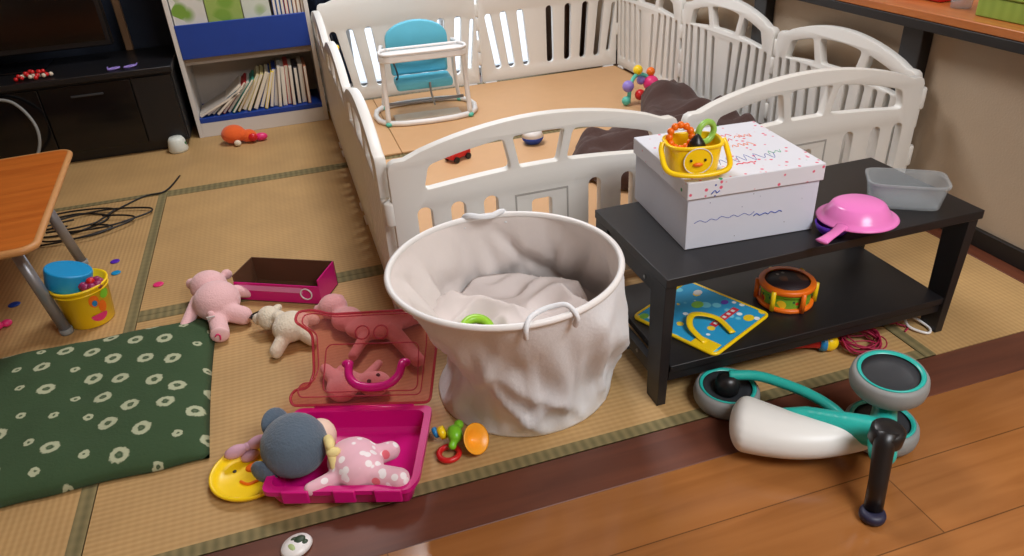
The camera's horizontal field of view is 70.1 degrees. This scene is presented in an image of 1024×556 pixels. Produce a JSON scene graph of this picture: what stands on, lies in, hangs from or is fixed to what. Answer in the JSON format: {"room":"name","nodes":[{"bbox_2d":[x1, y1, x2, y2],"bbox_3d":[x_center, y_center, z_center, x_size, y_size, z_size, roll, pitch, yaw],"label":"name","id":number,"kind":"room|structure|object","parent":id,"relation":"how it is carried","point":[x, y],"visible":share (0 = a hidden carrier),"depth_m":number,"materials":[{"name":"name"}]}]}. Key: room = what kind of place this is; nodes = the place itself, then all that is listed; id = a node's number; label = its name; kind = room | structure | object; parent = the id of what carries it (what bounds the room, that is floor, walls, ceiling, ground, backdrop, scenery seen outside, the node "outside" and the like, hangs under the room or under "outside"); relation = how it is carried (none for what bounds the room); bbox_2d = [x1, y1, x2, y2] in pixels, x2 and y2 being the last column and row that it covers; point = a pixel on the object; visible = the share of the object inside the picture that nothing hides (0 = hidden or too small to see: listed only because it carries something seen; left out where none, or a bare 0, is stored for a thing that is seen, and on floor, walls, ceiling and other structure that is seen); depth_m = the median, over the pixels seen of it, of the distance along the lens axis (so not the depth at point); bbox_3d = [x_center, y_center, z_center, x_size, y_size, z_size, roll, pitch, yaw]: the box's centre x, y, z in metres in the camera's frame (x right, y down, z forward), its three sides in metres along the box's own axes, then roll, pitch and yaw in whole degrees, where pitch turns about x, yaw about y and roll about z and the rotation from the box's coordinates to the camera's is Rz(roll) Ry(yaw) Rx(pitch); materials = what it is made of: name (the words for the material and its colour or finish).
{"room":"living room","nodes":[
{"label":"living room","id":0,"kind":"room"},
{"bbox_2d":[0,0,316,84],"bbox_3d":[-2.180,-1.701,2.907,2.700,2.350,0.060,-12,31,-14],"label":"wall","id":1,"kind":"structure","parent":0,"point":[146,20],"depth_m":3.34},
{"bbox_2d":[307,0,351,83],"bbox_3d":[-0.933,-1.763,3.214,0.153,1.845,0.037,-12,31,-14],"label":"curtain","id":2,"kind":"object","parent":1,"relation":"hanging from","point":[312,4],"visible":0.08,"depth_m":3.56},
{"bbox_2d":[346,9,527,85],"bbox_3d":[-0.258,-1.942,3.473,1.320,1.970,0.040,-12,31,-14],"label":"window","id":3,"kind":"structure","parent":1,"relation":"in","point":[363,83],"depth_m":3.79,"materials":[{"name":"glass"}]},
{"bbox_2d":[546,1,586,60],"bbox_3d":[0.237,-1.991,3.513,0.300,1.880,0.054,-12,31,-14],"label":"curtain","id":4,"kind":"object","parent":3,"relation":"hanging from","point":[584,4],"visible":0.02,"depth_m":3.91,"materials":[{"name":"fabric"}]},
{"bbox_2d":[593,0,610,54],"bbox_3d":[0.598,-2.277,3.598,0.500,2.350,0.060,-12,31,-14],"label":"wall","id":5,"kind":"structure","parent":0,"point":[599,8],"depth_m":4.03,"materials":[{"name":"beige paper"}]},
{"bbox_2d":[380,370,1023,555],"bbox_3d":[0.225,1.165,0.067,4.800,0.040,2.886,-12,31,-14],"label":"floor","id":6,"kind":"structure","parent":0,"point":[959,491],"depth_m":1.30,"materials":[{"name":"wood"}]},
{"bbox_2d":[693,349,930,525],"bbox_3d":[0.547,0.234,1.408,0.421,0.176,0.299,19,37,34],"label":"tricycle","id":7,"kind":"object","parent":6,"relation":"on","point":[889,383],"visible":1,"depth_m":1.35,"materials":[{"name":"teal paint"}]},
{"bbox_2d":[611,0,1023,249],"bbox_3d":[1.456,-0.160,1.647,0.108,0.578,6.000,-12,31,-14],"label":"wall","id":8,"kind":"structure","parent":0,"point":[967,141],"depth_m":2.03,"materials":[{"name":"paint"}]},
{"bbox_2d":[203,331,1023,555],"bbox_3d":[-0.230,0.461,1.308,4.800,0.031,0.108,-12,31,-14],"label":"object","id":9,"kind":"structure","parent":8,"relation":"attached to","point":[397,526],"depth_m":1.38,"materials":[{"name":"brown wood"}]},
{"bbox_2d":[280,533,312,555],"bbox_3d":[-0.375,0.464,1.271,0.047,0.014,0.058,24,40,38],"label":"egg half","id":10,"kind":"object","parent":9,"relation":"on","point":[298,544],"visible":1,"depth_m":1.26,"materials":[{"name":"white plastic"}]},
{"bbox_2d":[751,0,774,44],"bbox_3d":[0.946,-0.849,2.804,0.039,0.486,0.075,-12,31,-14],"label":"trim","id":11,"kind":"structure","parent":8,"relation":"attached to","point":[766,7],"depth_m":2.70,"materials":[{"name":"black wood"}]},
{"bbox_2d":[615,60,1023,283],"bbox_3d":[0.959,-0.573,2.945,0.060,0.032,2.856,-12,31,-14],"label":"trim","id":12,"kind":"structure","parent":8,"relation":"attached to","point":[977,253],"depth_m":1.98,"materials":[{"name":"wood"}]},
{"bbox_2d":[617,0,685,82],"bbox_3d":[0.660,-1.197,3.529,0.036,0.489,0.687,-12,31,-14],"label":"panel","id":13,"kind":"object","parent":12,"relation":"on","point":[649,35],"visible":0.91,"depth_m":3.50,"materials":[{"name":"white plastic"}]},
{"bbox_2d":[679,0,779,123],"bbox_3d":[0.863,-0.886,2.976,0.036,0.489,0.687,-12,31,-14],"label":"panel","id":14,"kind":"object","parent":12,"relation":"on","point":[715,60],"visible":0.8,"depth_m":2.94,"materials":[{"name":"white plastic"}]},
{"bbox_2d":[767,25,922,172],"bbox_3d":[1.065,-0.574,2.422,0.036,0.489,0.687,-12,31,-14],"label":"panel","id":15,"kind":"object","parent":12,"relation":"on","point":[805,101],"visible":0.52,"depth_m":2.37,"materials":[{"name":"white plastic"}]},
{"bbox_2d":[616,50,1023,271],"bbox_3d":[0.978,-0.613,2.930,0.014,0.050,2.856,-12,31,-14],"label":"baseboard","id":16,"kind":"structure","parent":8,"relation":"attached to","point":[997,247],"depth_m":1.98,"materials":[{"name":"black wood"}]},
{"bbox_2d":[798,0,1023,54],"bbox_3d":[1.173,-0.689,1.998,0.070,0.026,4.450,-12,31,-14],"label":"trim","id":17,"kind":"structure","parent":8,"relation":"attached to","point":[1005,44],"depth_m":2.00,"materials":[{"name":"black wood"}]},
{"bbox_2d":[891,26,933,90],"bbox_3d":[1.169,-0.506,2.195,0.039,0.486,0.077,-12,31,-14],"label":"trim","id":18,"kind":"structure","parent":8,"relation":"attached to","point":[915,44],"depth_m":2.08,"materials":[{"name":"black wood"}]},
{"bbox_2d":[837,0,1023,42],"bbox_3d":[1.315,-0.741,2.021,0.368,0.024,4.450,-12,31,-14],"label":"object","id":19,"kind":"structure","parent":8,"relation":"attached to","point":[956,13],"depth_m":1.98,"materials":[{"name":"orange wood"}]},
{"bbox_2d":[975,0,1023,24],"bbox_3d":[1.323,-0.689,1.828,0.168,0.080,0.228,-11,31,-13],"label":"box","id":20,"kind":"object","parent":19,"relation":"on","point":[1012,11],"visible":1,"depth_m":1.84,"materials":[{"name":"paper"}]},
{"bbox_3d":[-0.684,-0.207,2.576,4.800,0.049,3.114,-12,31,-14],"label":"floor","id":21,"kind":"structure","parent":0,"visible":0},
{"bbox_2d":[0,194,166,555],"bbox_3d":[-1.432,0.207,1.867,0.895,0.031,1.785,-12,31,-14],"label":"mat","id":22,"kind":"object","parent":21,"relation":"on","point":[58,524],"visible":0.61,"depth_m":2.01,"materials":[{"name":"wicker"}]},
{"bbox_2d":[0,149,88,335],"bbox_3d":[-1.701,0.005,1.915,1.018,0.300,0.753,-14,32,-17],"label":"table","id":23,"kind":"object","parent":22,"relation":"on","point":[31,184],"visible":0.92,"depth_m":1.93,"materials":[{"name":"wood"}]},
{"bbox_2d":[48,268,114,329],"bbox_3d":[-1.133,0.060,1.942,0.141,0.117,0.141,-22,35,-28],"label":"bucket","id":24,"kind":"object","parent":22,"relation":"on","point":[93,307],"visible":0.8,"depth_m":1.90,"materials":[{"name":"yellow plastic"}]},
{"bbox_2d":[43,261,92,294],"bbox_3d":[-1.163,-0.001,1.918,0.116,0.085,0.112,-18,33,-23],"label":"lid","id":25,"kind":"object","parent":24,"relation":"in","point":[60,277],"visible":0.85,"depth_m":1.88,"materials":[{"name":"plastic"}]},
{"bbox_2d":[78,276,103,290],"bbox_3d":[-1.097,0.013,1.904,0.060,0.031,0.059,-6,30,-4],"label":"beads","id":26,"kind":"object","parent":24,"relation":"in","point":[90,282],"visible":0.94,"depth_m":1.89,"materials":[{"name":"pink plastic"}]},
{"bbox_2d":[0,318,214,507],"bbox_3d":[-0.958,0.272,1.633,0.552,0.041,0.565,-12,31,-14],"label":"floor cushion","id":27,"kind":"object","parent":22,"relation":"on","point":[73,416],"visible":0.99,"depth_m":1.57,"materials":[{"name":"green fabric"}]},
{"bbox_2d":[39,175,180,246],"bbox_3d":[-1.412,-0.226,2.555,0.322,0.018,0.659,24,40,38],"label":"cable","id":28,"kind":"object","parent":22,"relation":"on","point":[109,214],"visible":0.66,"depth_m":2.50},
{"bbox_2d":[54,99,399,211],"bbox_3d":[-1.422,-0.502,3.077,1.768,0.031,0.876,-12,31,-14],"label":"mat","id":29,"kind":"object","parent":21,"relation":"on","point":[210,161],"visible":0.33,"depth_m":2.95,"materials":[{"name":"wicker"}]},
{"bbox_2d":[0,44,193,162],"bbox_3d":[-2.196,-0.659,3.052,1.578,0.350,0.442,-12,31,-14],"label":"tv stand","id":30,"kind":"object","parent":29,"relation":"on","point":[88,110],"visible":0.84,"depth_m":2.98,"materials":[{"name":"black wood"}]},
{"bbox_2d":[0,99,40,152],"bbox_3d":[-1.938,-0.551,2.866,0.169,0.308,0.102,-12,31,-14],"label":"cord","id":31,"kind":"object","parent":30,"relation":"hanging from","point":[24,111],"visible":0.7,"depth_m":2.85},
{"bbox_2d":[14,69,52,81],"bbox_3d":[-1.889,-0.802,2.879,0.141,0.039,0.073,-12,31,-14],"label":"bracelet","id":32,"kind":"object","parent":30,"relation":"on","point":[30,74],"visible":1,"depth_m":2.87,"materials":[{"name":"red plastic"}]},
{"bbox_2d":[0,0,113,75],"bbox_3d":[-2.257,-1.172,2.814,1.140,0.780,0.200,-12,31,-14],"label":"television","id":33,"kind":"object","parent":30,"relation":"on","point":[26,26],"visible":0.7,"depth_m":2.99,"materials":[{"name":"black plastic"}]},
{"bbox_2d":[111,0,133,50],"bbox_3d":[-1.735,-1.432,3.034,0.030,0.950,0.030,-12,31,-14],"label":"wooden post","id":34,"kind":"object","parent":30,"relation":"on","point":[116,4],"visible":1,"depth_m":3.21,"materials":[{"name":"wood"}]},
{"bbox_2d":[168,135,188,153],"bbox_3d":[-1.420,-0.569,3.099,0.080,0.064,0.080,-18,33,-23],"label":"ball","id":35,"kind":"object","parent":29,"relation":"on","point":[177,144],"visible":1,"depth_m":3.08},
{"bbox_2d":[221,125,267,145],"bbox_3d":[-1.156,-0.624,3.149,0.188,0.080,0.109,-12,31,-14],"label":"stuffed toy","id":36,"kind":"object","parent":29,"relation":"on","point":[233,134],"visible":1,"depth_m":3.12,"materials":[{"name":"orange fabric"}]},
{"bbox_2d":[161,0,328,137],"bbox_3d":[-1.182,-1.147,3.184,0.568,0.950,0.262,-12,31,-14],"label":"bookshelf","id":37,"kind":"object","parent":29,"relation":"on","point":[210,55],"visible":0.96,"depth_m":3.21,"materials":[{"name":"wood"}]},
{"bbox_2d":[168,0,207,25],"bbox_3d":[-1.336,-1.085,3.028,0.130,0.260,0.006,-12,31,-14],"label":"picture book","id":38,"kind":"object","parent":37,"relation":"on","point":[184,12],"visible":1,"depth_m":3.02,"materials":[{"name":"paper"}]},
{"bbox_2d":[200,91,239,117],"bbox_3d":[-1.314,-0.803,3.294,0.189,0.091,0.171,-12,31,-14],"label":"book","id":39,"kind":"object","parent":37,"relation":"on","point":[219,100],"visible":0.79,"depth_m":3.26,"materials":[{"name":"paper"}]},
{"bbox_2d":[204,0,243,21],"bbox_3d":[-1.204,-1.112,3.061,0.140,0.260,0.006,-12,31,-14],"label":"picture book","id":40,"kind":"object","parent":37,"relation":"on","point":[217,10],"visible":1,"depth_m":3.05,"materials":[{"name":"paper"}]},
{"bbox_2d":[212,75,240,113],"bbox_3d":[-1.294,-0.833,3.314,0.148,0.119,0.171,-12,31,-14],"label":"book","id":41,"kind":"object","parent":37,"relation":"on","point":[236,83],"visible":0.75,"depth_m":3.28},
{"bbox_2d":[217,86,242,114],"bbox_3d":[-1.272,-0.821,3.299,0.132,0.113,0.171,-12,31,-14],"label":"book","id":42,"kind":"object","parent":37,"relation":"on","point":[239,89],"visible":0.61,"depth_m":3.23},
{"bbox_2d":[223,73,245,113],"bbox_3d":[-1.257,-0.839,3.309,0.127,0.131,0.171,-12,31,-14],"label":"book","id":43,"kind":"object","parent":37,"relation":"on","point":[243,77],"visible":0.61,"depth_m":3.25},
{"bbox_2d":[228,72,248,111],"bbox_3d":[-1.244,-0.847,3.324,0.117,0.128,0.171,-12,31,-14],"label":"book","id":44,"kind":"object","parent":37,"relation":"on","point":[247,73],"visible":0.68,"depth_m":3.26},
{"bbox_2d":[233,70,253,112],"bbox_3d":[-1.216,-0.846,3.306,0.121,0.142,0.171,-12,31,-14],"label":"book","id":45,"kind":"object","parent":37,"relation":"on","point":[251,74],"visible":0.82,"depth_m":3.25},
{"bbox_2d":[242,65,258,109],"bbox_3d":[-1.190,-0.869,3.331,0.108,0.154,0.171,-12,31,-14],"label":"book","id":46,"kind":"object","parent":37,"relation":"on","point":[256,70],"visible":0.71,"depth_m":3.27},
{"bbox_2d":[248,65,262,110],"bbox_3d":[-1.165,-0.864,3.314,0.099,0.159,0.171,-12,31,-14],"label":"book","id":47,"kind":"object","parent":37,"relation":"on","point":[252,99],"visible":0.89,"depth_m":3.25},
{"bbox_2d":[241,0,270,17],"bbox_3d":[-1.081,-1.138,3.092,0.110,0.260,0.006,-12,31,-14],"label":"picture book","id":48,"kind":"object","parent":37,"relation":"on","point":[251,8],"visible":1,"depth_m":3.09,"materials":[{"name":"paper"}]},
{"bbox_2d":[254,63,268,108],"bbox_3d":[-1.145,-0.875,3.330,0.096,0.160,0.171,-12,31,-14],"label":"book","id":49,"kind":"object","parent":37,"relation":"on","point":[265,68],"visible":0.89,"depth_m":3.27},
{"bbox_2d":[260,63,269,107],"bbox_3d":[-1.129,-0.883,3.346,0.085,0.156,0.171,-12,31,-14],"label":"book","id":50,"kind":"object","parent":37,"relation":"on","point":[263,98],"visible":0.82,"depth_m":3.28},
{"bbox_2d":[265,63,273,108],"bbox_3d":[-1.108,-0.877,3.328,0.070,0.162,0.171,-12,31,-14],"label":"book","id":51,"kind":"object","parent":37,"relation":"on","point":[271,72],"visible":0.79,"depth_m":3.26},
{"bbox_2d":[269,60,274,106],"bbox_3d":[-1.096,-0.890,3.340,0.058,0.171,0.171,-12,31,-14],"label":"book","id":52,"kind":"object","parent":37,"relation":"on","point":[272,62],"visible":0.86,"depth_m":3.28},
{"bbox_2d":[274,61,278,105],"bbox_3d":[-1.086,-0.895,3.354,0.046,0.164,0.171,-12,31,-14],"label":"book","id":53,"kind":"object","parent":37,"relation":"on","point":[276,97],"visible":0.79,"depth_m":3.29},
{"bbox_2d":[275,58,281,106],"bbox_3d":[-1.065,-0.894,3.334,0.038,0.181,0.171,-12,31,-14],"label":"book","id":54,"kind":"object","parent":37,"relation":"on","point":[276,59],"visible":0.93,"depth_m":3.27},
{"bbox_2d":[278,59,287,104],"bbox_3d":[-1.050,-0.900,3.350,0.035,0.173,0.171,-12,31,-14],"label":"book","id":55,"kind":"object","parent":37,"relation":"on","point":[282,75],"visible":1,"depth_m":3.28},
{"bbox_2d":[282,56,291,103],"bbox_3d":[-1.036,-0.911,3.364,0.034,0.177,0.171,-12,31,-14],"label":"book","id":56,"kind":"object","parent":37,"relation":"on","point":[286,72],"visible":0.93,"depth_m":3.30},
{"bbox_2d":[286,58,295,104],"bbox_3d":[-1.012,-0.902,3.349,0.025,0.172,0.171,-12,31,-14],"label":"book","id":57,"kind":"object","parent":37,"relation":"on","point":[288,59],"visible":0.96,"depth_m":3.29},
{"bbox_2d":[291,59,301,103],"bbox_3d":[-0.994,-0.908,3.367,0.026,0.164,0.171,-12,31,-14],"label":"book","id":58,"kind":"object","parent":37,"relation":"on","point":[294,67],"visible":1,"depth_m":3.30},
{"bbox_2d":[295,56,306,101],"bbox_3d":[-0.976,-0.922,3.380,0.028,0.173,0.171,-12,31,-14],"label":"book","id":59,"kind":"object","parent":37,"relation":"on","point":[298,61],"visible":1,"depth_m":3.32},
{"bbox_2d":[300,57,311,102],"bbox_3d":[-0.950,-0.913,3.366,0.019,0.168,0.171,-12,31,-14],"label":"book","id":60,"kind":"object","parent":37,"relation":"on","point":[306,83],"visible":1,"depth_m":3.31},
{"bbox_2d":[311,10,341,147],"bbox_3d":[-0.801,-0.894,3.166,0.036,0.489,0.687,-12,31,-14],"label":"panel","id":61,"kind":"object","parent":29,"relation":"on","point":[319,30],"visible":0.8,"depth_m":3.06,"materials":[{"name":"white plastic"}]},
{"bbox_2d":[365,99,401,156],"bbox_3d":[-0.647,-0.670,3.240,0.177,0.010,0.800,-12,31,-14],"label":"play mat","id":62,"kind":"object","parent":29,"relation":"on","point":[389,146],"visible":0.4,"depth_m":3.10,"materials":[{"name":"plastic"}]},
{"bbox_2d":[138,127,585,316],"bbox_3d":[-0.310,-0.263,2.551,1.746,0.031,0.891,-12,31,-14],"label":"mat","id":63,"kind":"object","parent":21,"relation":"on","point":[314,214],"visible":0.26,"depth_m":2.40,"materials":[{"name":"wicker"}]},
{"bbox_2d":[324,41,363,210],"bbox_3d":[-0.598,-0.582,2.612,0.036,0.489,0.687,-12,31,-14],"label":"panel","id":64,"kind":"object","parent":63,"relation":"on","point":[339,82],"visible":0.78,"depth_m":2.50,"materials":[{"name":"white plastic"}]},
{"bbox_2d":[343,88,400,308],"bbox_3d":[-0.396,-0.271,2.058,0.036,0.489,0.687,-12,31,-14],"label":"panel","id":65,"kind":"object","parent":63,"relation":"on","point":[370,162],"visible":0.88,"depth_m":1.90,"materials":[{"name":"white plastic"}]},
{"bbox_2d":[386,127,627,232],"bbox_3d":[0.274,-0.327,2.557,1.470,0.010,1.105,-12,31,-14],"label":"play mat","id":66,"kind":"object","parent":63,"relation":"on","point":[489,156],"visible":0.02,"depth_m":2.76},
{"bbox_2d":[444,149,470,163],"bbox_3d":[-0.210,-0.485,2.806,0.064,0.062,0.100,24,40,38],"label":"toy car","id":67,"kind":"object","parent":66,"relation":"on","point":[456,157],"visible":0.4,"depth_m":2.79,"materials":[{"name":"red plastic"}]},
{"bbox_2d":[522,131,543,144],"bbox_3d":[0.082,-0.579,2.908,0.089,0.087,0.088,-12,31,-14],"label":"toy","id":68,"kind":"object","parent":66,"relation":"on","point":[533,138],"visible":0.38,"depth_m":2.88,"materials":[{"name":"white plastic"}]},
{"bbox_2d":[572,79,804,189],"bbox_3d":[0.555,-0.557,2.741,0.732,0.168,1.128,-12,31,-14],"label":"blanket","id":69,"kind":"object","parent":66,"relation":"on","point":[672,98],"visible":0.25,"depth_m":2.77,"materials":[{"name":"fabric"}]},
{"bbox_2d":[82,269,924,555],"bbox_3d":[-0.039,0.154,1.810,1.746,0.031,0.892,-12,31,-14],"label":"mat","id":70,"kind":"object","parent":21,"relation":"on","point":[173,511],"visible":0.37,"depth_m":1.54,"materials":[{"name":"wicker"}]},
{"bbox_2d":[180,269,251,341],"bbox_3d":[-0.782,0.058,1.923,0.190,0.100,0.291,-12,31,-14],"label":"pig","id":71,"kind":"object","parent":70,"relation":"on","point":[214,299],"visible":0.98,"depth_m":1.88},
{"bbox_2d":[209,448,265,502],"bbox_3d":[-0.509,0.380,1.427,0.156,0.018,0.156,-15,32,-19],"label":"plate","id":72,"kind":"object","parent":70,"relation":"on","point":[233,480],"visible":0.52,"depth_m":1.41,"materials":[{"name":"yellow plastic"}]},
{"bbox_2d":[224,434,262,461],"bbox_3d":[-0.527,0.346,1.461,0.092,0.044,0.031,-22,35,-28],"label":"stuffed toy","id":73,"kind":"object","parent":72,"relation":"on","point":[248,451],"visible":0.87,"depth_m":1.45,"materials":[{"name":"pink fabric"}]},
{"bbox_2d":[249,304,319,358],"bbox_3d":[-0.561,0.115,1.831,0.159,0.076,0.180,-18,33,-23],"label":"plush dog","id":74,"kind":"object","parent":70,"relation":"on","point":[285,331],"visible":0.99,"depth_m":1.79},
{"bbox_2d":[232,257,337,304],"bbox_3d":[-0.626,0.007,2.020,0.250,0.075,0.113,3,31,11],"label":"drawer","id":75,"kind":"object","parent":70,"relation":"on","point":[300,281],"visible":0.94,"depth_m":2.04,"materials":[{"name":"plastic"}]},
{"bbox_2d":[262,309,436,503],"bbox_3d":[-0.319,0.245,1.468,0.318,0.189,0.414,-2,30,3],"label":"case","id":76,"kind":"object","parent":70,"relation":"on","point":[407,424],"visible":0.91,"depth_m":1.50,"materials":[{"name":"plastic"}]},
{"bbox_2d":[251,407,409,495],"bbox_3d":[-0.342,0.327,1.373,0.328,0.116,0.164,7,32,18],"label":"doll","id":77,"kind":"object","parent":76,"relation":"in","point":[293,445],"visible":0.96,"depth_m":1.35,"materials":[{"name":"fabric"}]},
{"bbox_2d":[262,405,431,502],"bbox_3d":[-0.309,0.347,1.429,0.288,0.050,0.232,-2,30,3],"label":"tray","id":78,"kind":"object","parent":76,"relation":"attached to","point":[408,426],"depth_m":1.46,"materials":[{"name":"plastic"}]},
{"bbox_2d":[320,360,389,401],"bbox_3d":[-0.353,0.220,1.645,0.148,0.054,0.155,-12,31,-14],"label":"rabbit","id":79,"kind":"object","parent":70,"relation":"on","point":[335,379],"visible":0.73,"depth_m":1.61},
{"bbox_2d":[314,294,423,366],"bbox_3d":[-0.354,0.121,1.799,0.371,0.067,0.218,8,32,19],"label":"plush bear","id":80,"kind":"object","parent":70,"relation":"on","point":[334,303],"visible":0.82,"depth_m":1.79},
{"bbox_2d":[431,420,488,463],"bbox_3d":[-0.102,0.314,1.452,0.110,0.056,0.089,-12,31,-14],"label":"toy","id":81,"kind":"object","parent":70,"relation":"on","point":[476,437],"visible":1,"depth_m":1.45,"materials":[{"name":"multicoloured plastic"}]},
{"bbox_2d":[384,209,629,436],"bbox_3d":[0.016,0.101,1.481,0.446,0.387,0.535,10,33,22],"label":"laundry hamper","id":82,"kind":"object","parent":70,"relation":"on","point":[529,378],"visible":0.93,"depth_m":1.44,"materials":[{"name":"white fabric"}]},
{"bbox_2d":[433,273,588,324],"bbox_3d":[0.004,0.145,1.520,0.330,0.251,0.320,-12,31,-14],"label":"cloth bundle","id":83,"kind":"object","parent":82,"relation":"in","point":[504,298],"visible":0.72,"depth_m":1.51,"materials":[{"name":"fabric"}]},
{"bbox_2d":[461,314,493,324],"bbox_3d":[-0.067,0.100,1.390,0.071,0.039,0.070,-12,31,-14],"label":"ring","id":84,"kind":"object","parent":83,"relation":"on","point":[473,318],"visible":0.27,"depth_m":1.40,"materials":[{"name":"plastic"}]},
{"bbox_2d":[383,108,682,269],"bbox_3d":[0.073,-0.181,1.855,0.784,0.489,0.036,-12,31,-14],"label":"panel","id":85,"kind":"object","parent":70,"relation":"on","point":[564,179],"visible":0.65,"depth_m":1.77,"materials":[{"name":"white plastic"}]},
{"bbox_2d":[595,158,984,405],"bbox_3d":[0.608,-0.016,1.694,0.759,0.311,0.344,-12,31,-14],"label":"table","id":86,"kind":"object","parent":70,"relation":"on","point":[858,291],"visible":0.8,"depth_m":1.61,"materials":[{"name":"wood"}]},
{"bbox_2d":[634,283,767,355],"bbox_3d":[0.427,0.078,1.652,0.218,0.025,0.224,-27,38,-35],"label":"board","id":87,"kind":"object","parent":86,"relation":"on","point":[710,321],"visible":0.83,"depth_m":1.63,"materials":[{"name":"blue plastic"}]},
{"bbox_2d":[691,301,703,307],"bbox_3d":[0.429,0.061,1.691,0.032,0.001,0.025,-27,38,-35],"label":"picture","id":88,"kind":"object","parent":87,"relation":"on","point":[694,304],"depth_m":1.69,"materials":[{"name":"green plastic"}]},
{"bbox_2d":[633,121,825,249],"bbox_3d":[0.453,-0.209,1.582,0.296,0.150,0.284,-9,31,-10],"label":"storage box","id":89,"kind":"object","parent":86,"relation":"on","point":[770,188],"visible":0.73,"depth_m":1.48,"materials":[{"name":"cardboard"}]},
{"bbox_2d":[658,131,732,178],"bbox_3d":[0.356,-0.239,1.432,0.140,0.063,0.118,-4,30,-1],"label":"basket","id":90,"kind":"object","parent":89,"relation":"on","point":[679,162],"visible":0.98,"depth_m":1.41,"materials":[{"name":"yellow plastic"}]},
{"bbox_2d":[666,121,694,146],"bbox_3d":[0.331,-0.277,1.432,0.058,0.059,0.026,-2,30,2],"label":"ring","id":91,"kind":"object","parent":90,"relation":"in","point":[686,126],"visible":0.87,"depth_m":1.43,"materials":[{"name":"orange plastic"}]},
{"bbox_2d":[687,134,705,146],"bbox_3d":[0.360,-0.269,1.421,0.036,0.026,0.036,-12,31,-14],"label":"cone","id":92,"kind":"object","parent":90,"relation":"in","point":[696,141],"visible":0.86,"depth_m":1.41,"materials":[{"name":"black plastic"}]},
{"bbox_2d":[695,119,716,143],"bbox_3d":[0.382,-0.287,1.438,0.052,0.052,0.012,-18,33,-23],"label":"ring","id":93,"kind":"object","parent":90,"relation":"in","point":[710,122],"visible":0.86,"depth_m":1.43,"materials":[{"name":"green plastic"}]},
{"bbox_2d":[753,266,819,313],"bbox_3d":[0.637,0.027,1.686,0.143,0.056,0.135,-4,30,0],"label":"drum","id":94,"kind":"object","parent":86,"relation":"on","point":[784,289],"visible":1,"depth_m":1.66,"materials":[{"name":"orange plastic"}]},
{"bbox_2d":[815,217,846,237],"bbox_3d":[0.660,-0.104,1.505,0.072,0.024,0.072,-12,31,-14],"label":"bowl","id":95,"kind":"object","parent":86,"relation":"on","point":[823,229],"visible":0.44,"depth_m":1.49,"materials":[{"name":"purple plastic"}]},
{"bbox_2d":[815,194,899,243],"bbox_3d":[0.681,-0.133,1.493,0.225,0.038,0.162,-12,31,-14],"label":"frying pan","id":96,"kind":"object","parent":86,"relation":"on","point":[854,213],"visible":1,"depth_m":1.46,"materials":[{"name":"pink plastic"}]},
{"bbox_2d":[681,67,926,172],"bbox_3d":[0.799,-0.332,2.036,0.784,0.489,0.036,-12,31,-14],"label":"panel","id":97,"kind":"object","parent":70,"relation":"on","point":[820,134],"visible":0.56,"depth_m":2.00,"materials":[{"name":"white plastic"}]},
{"bbox_2d":[793,337,838,350],"bbox_3d":[0.688,0.147,1.674,0.116,0.041,0.041,0,30,6],"label":"maraca","id":98,"kind":"object","parent":70,"relation":"on","point":[831,344],"visible":0.5,"depth_m":1.66,"materials":[{"name":"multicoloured plastic"}]},
{"bbox_2d":[838,328,887,354],"bbox_3d":[0.797,0.139,1.677,0.109,0.035,0.118,-12,31,-14],"label":"rope","id":99,"kind":"object","parent":70,"relation":"on","point":[873,332],"visible":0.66,"depth_m":1.66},
{"bbox_2d":[369,64,644,155],"bbox_3d":[0.053,-0.816,3.414,1.291,0.010,0.800,-12,31,-14],"label":"play mat","id":100,"kind":"object","parent":21,"relation":"on","point":[601,87],"visible":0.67,"depth_m":3.45,"materials":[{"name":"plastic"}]},
{"bbox_2d":[316,0,480,98],"bbox_3d":[-0.533,-1.144,3.535,0.784,0.519,0.036,-12,31,-14],"label":"panel","id":101,"kind":"object","parent":100,"relation":"on","point":[338,16],"visible":0.51,"depth_m":3.48,"materials":[{"name":"white plastic"}]},
{"bbox_2d":[373,19,477,126],"bbox_3d":[-0.405,-0.930,3.252,0.480,0.400,0.354,-10,31,-11],"label":"chair","id":102,"kind":"object","parent":100,"relation":"on","point":[412,46],"visible":1,"depth_m":3.21,"materials":[{"name":"white plastic"}]},
{"bbox_2d":[377,40,466,63],"bbox_3d":[-0.382,-0.960,3.107,0.381,0.040,0.144,-12,31,-14],"label":"tray","id":103,"kind":"object","parent":102,"relation":"on","point":[455,48],"depth_m":3.08,"materials":[{"name":"white plastic"}]},
{"bbox_2d":[475,0,617,83],"bbox_3d":[0.186,-1.294,3.714,0.784,0.519,0.036,-12,31,-14],"label":"panel","id":104,"kind":"object","parent":100,"relation":"on","point":[533,11],"visible":0.98,"depth_m":3.73,"materials":[{"name":"white plastic"}]},
{"bbox_2d":[622,65,657,104],"bbox_3d":[0.584,-0.872,3.281,0.215,0.160,0.096,-22,35,-28],"label":"toy","id":105,"kind":"object","parent":100,"relation":"on","point":[628,86],"visible":0.84,"depth_m":3.26,"materials":[{"name":"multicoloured plastic"}]},
{"bbox_2d":[864,231,1023,357],"bbox_3d":[0.875,-0.272,2.441,0.455,0.031,1.785,-12,31,-14],"label":"mat","id":106,"kind":"object","parent":21,"relation":"on","point":[987,304],"visible":0.12,"depth_m":1.82,"materials":[{"name":"wicker"}]},
{"bbox_2d":[891,317,931,333],"bbox_3d":[0.936,0.100,1.743,0.063,0.026,0.125,-27,37,-34],"label":"bundle","id":107,"kind":"object","parent":106,"relation":"on","point":[906,325],"visible":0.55,"depth_m":1.73,"materials":[{"name":"white plastic"}]},
{"label":"outside","id":108,"kind":"structure","parent":0,"visible":0},
{"bbox_2d":[349,0,527,81],"bbox_3d":[-0.471,-2.299,6.314,5.000,0.100,5.080,-12,31,-14],"label":"ground","id":109,"kind":"structure","parent":108,"point":[368,31],"depth_m":5.05,"materials":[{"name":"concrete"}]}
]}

